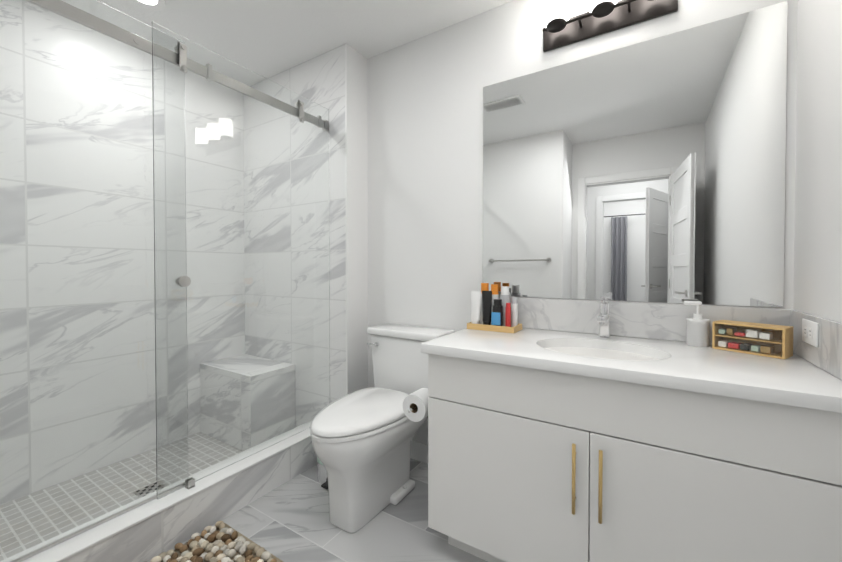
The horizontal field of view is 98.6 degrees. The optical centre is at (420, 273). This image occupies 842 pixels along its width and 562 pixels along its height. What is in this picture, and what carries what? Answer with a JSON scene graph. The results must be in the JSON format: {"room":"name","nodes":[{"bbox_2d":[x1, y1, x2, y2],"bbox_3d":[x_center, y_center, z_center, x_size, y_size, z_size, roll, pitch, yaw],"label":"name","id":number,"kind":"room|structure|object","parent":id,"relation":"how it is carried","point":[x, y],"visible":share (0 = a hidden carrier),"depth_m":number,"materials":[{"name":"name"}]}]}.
{"room":"bathroom","nodes":[
{"label":"bathroom","id":0,"kind":"room"},
{"bbox_2d":[99,0,512,77],"bbox_3d":[-1.292,-1.406,-0.067,3.500,0.100,5.500,1,1,32],"label":"ceiling","id":1,"kind":"structure","parent":0,"point":[267,38],"depth_m":2.00,"materials":[{"name":"white paint"}]},
{"bbox_2d":[131,0,165,9],"bbox_3d":[-1.376,-1.378,1.801,0.174,0.008,0.174,1,1,32],"label":"recessed light","id":2,"kind":"object","parent":1,"relation":"in","point":[155,4],"visible":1,"depth_m":1.84,"materials":[{"name":"white plastic"}]},
{"bbox_2d":[173,458,487,561],"bbox_3d":[-1.292,1.144,-0.031,3.500,0.001,5.500,1,1,32],"label":"floor","id":3,"kind":"structure","parent":0,"point":[288,521],"depth_m":1.58,"materials":[{"name":"tile"}]},
{"bbox_2d":[150,521,282,561],"bbox_3d":[-0.895,1.105,1.153,0.510,0.040,0.801,1,1,32],"label":"bath mat","id":4,"kind":"object","parent":3,"relation":"on","point":[220,541],"visible":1,"depth_m":1.44,"materials":[{"name":"stone"}]},
{"bbox_2d":[317,457,327,488],"bbox_3d":[-0.493,0.976,1.985,0.176,0.275,0.206,1,1,32],"label":"trash bin","id":5,"kind":"object","parent":3,"relation":"on","point":[322,478],"visible":0.04,"depth_m":1.92,"materials":[{"name":"grey paint"}]},
{"bbox_2d":[311,323,454,532],"bbox_3d":[-0.216,0.715,1.810,0.472,0.805,0.783,1,1,32],"label":"toilet","id":6,"kind":"object","parent":3,"relation":"on","point":[361,440],"visible":0.92,"depth_m":1.67,"materials":[{"name":"white ceramic"}]},
{"bbox_2d":[403,331,841,561],"bbox_3d":[0.618,0.718,1.404,1.317,0.810,0.605,1,1,32],"label":"bathroom vanity","id":7,"kind":"object","parent":3,"relation":"on","point":[603,445],"depth_m":1.09,"materials":[{"name":"white painted wood"},{"name":"white quartz"},{"name":"brushed brass"}]},
{"bbox_2d":[421,328,841,407],"bbox_3d":[0.668,0.295,1.372,1.207,0.037,0.597,1,1,32],"label":"countertop","id":8,"kind":"structure","parent":7,"relation":"on","point":[794,377],"depth_m":1.14,"materials":[{"name":"white stone"}]},
{"bbox_2d":[467,283,521,332],"bbox_3d":[0.360,0.159,1.771,0.236,0.224,0.130,1,1,32],"label":"tray","id":9,"kind":"object","parent":8,"relation":"on","point":[491,311],"visible":1,"depth_m":1.75,"materials":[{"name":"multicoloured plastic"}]},
{"bbox_2d":[543,340,662,363],"bbox_3d":[0.666,0.372,1.359,0.458,0.140,0.358,1,1,32],"label":"sink","id":10,"kind":"object","parent":8,"relation":"in","point":[556,345],"depth_m":1.45,"materials":[{"name":"white ceramic"}]},
{"bbox_2d":[597,296,610,339],"bbox_3d":[0.759,0.183,1.505,0.054,0.183,0.162,1,1,32],"label":"faucet","id":11,"kind":"object","parent":8,"relation":"on","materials":[{"name":"silver metal"}]},
{"bbox_2d":[684,301,709,346],"bbox_3d":[1.066,0.191,1.401,0.081,0.170,0.072,1,1,32],"label":"soap dispenser","id":12,"kind":"object","parent":8,"relation":"on","point":[697,332],"visible":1,"depth_m":1.38,"materials":[{"name":"white plastic"}]},
{"bbox_2d":[712,320,793,358],"bbox_3d":[1.170,0.227,1.284,0.095,0.100,0.195,-1,1,-32],"label":"organizer box","id":13,"kind":"object","parent":8,"relation":"on","point":[768,340],"visible":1,"depth_m":1.25,"materials":[{"name":"brown wood"}]},
{"bbox_2d":[347,44,367,393],"bbox_3d":[-0.865,-0.144,2.638,1.180,2.500,0.310,1,1,32],"label":"wall","id":14,"kind":"structure","parent":0,"point":[357,151],"depth_m":2.27,"materials":[{"name":"white paint"}]},
{"bbox_2d":[21,427,316,561],"bbox_3d":[-1.050,1.026,1.555,0.162,0.190,1.748,1,1,32],"label":"shower curb","id":15,"kind":"structure","parent":14,"relation":"attached to","point":[148,531],"depth_m":1.52,"materials":[{"name":"stone"}]},
{"bbox_2d":[0,0,329,561],"bbox_3d":[-1.041,-0.042,1.534,0.086,1.944,1.745,1,1,32],"label":"shower","id":16,"kind":"object","parent":15,"relation":"on","point":[164,270],"visible":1,"depth_m":1.45,"materials":[{"name":"clear glass"}]},
{"bbox_2d":[267,44,345,403],"bbox_3d":[-0.897,-0.152,2.473,1.060,2.480,0.001,1,1,32],"label":"wall tile","id":17,"kind":"structure","parent":14,"relation":"attached to","point":[319,79],"depth_m":2.24,"materials":[{"name":"tile"}]},
{"bbox_2d":[345,43,347,394],"bbox_3d":[-0.451,-0.148,2.195,0.012,2.479,0.004,1,1,32],"label":"trim","id":18,"kind":"structure","parent":14,"relation":"attached to","point":[346,219],"depth_m":2.19,"materials":[{"name":"white plastic"}]},
{"bbox_2d":[367,0,797,444],"bbox_3d":[0.581,-0.133,1.847,2.110,2.500,0.120,1,1,32],"label":"wall","id":19,"kind":"structure","parent":0,"point":[425,180],"depth_m":2.04,"materials":[{"name":"white paint"}]},
{"bbox_2d":[410,440,427,463],"bbox_3d":[-0.015,1.057,2.158,0.763,0.110,0.012,1,1,32],"label":"baseboard","id":20,"kind":"structure","parent":19,"relation":"attached to","point":[419,451],"depth_m":2.15,"materials":[{"name":"white paint"}]},
{"bbox_2d":[542,0,677,51],"bbox_3d":[0.784,-1.170,1.554,0.530,0.201,0.137,1,1,32],"label":"sconce","id":21,"kind":"object","parent":19,"relation":"attached to","point":[561,28],"visible":1,"depth_m":1.59,"materials":[{"name":"brown metal"}]},
{"bbox_2d":[483,1,787,306],"bbox_3d":[0.824,-0.434,1.616,1.163,1.102,0.006,1,1,32],"label":"mirror","id":22,"kind":"object","parent":19,"relation":"attached to","point":[652,170],"visible":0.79,"depth_m":1.53,"materials":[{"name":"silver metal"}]},
{"bbox_2d":[499,297,792,343],"bbox_3d":[0.826,0.198,1.622,1.210,0.149,0.010,1,1,32],"label":"tile backsplash","id":23,"kind":"structure","parent":19,"relation":"attached to","point":[653,321],"depth_m":1.56,"materials":[{"name":"stone"}]},
{"bbox_2d":[793,0,841,322],"bbox_3d":[-0.008,-0.093,-0.974,0.120,2.500,5.290,1,1,32],"label":"wall","id":24,"kind":"structure","parent":0,"point":[817,287],"depth_m":1.12,"materials":[{"name":"white paint"}]},
{"bbox_2d":[790,310,841,379],"bbox_3d":[1.176,0.206,1.050,0.010,0.149,0.590,1,1,32],"label":"tile backsplash","id":25,"kind":"structure","parent":24,"relation":"attached to","point":[826,354],"depth_m":1.06,"materials":[{"name":"stone"}]},
{"bbox_2d":[802,318,818,346],"bbox_3d":[1.219,0.183,1.135,0.008,0.074,0.120,1,1,32],"label":"electrical outlet plate","id":26,"kind":"object","parent":25,"relation":"attached to","point":[810,332],"visible":0.98,"depth_m":1.12,"materials":[{"name":"white plastic"}]}
]}

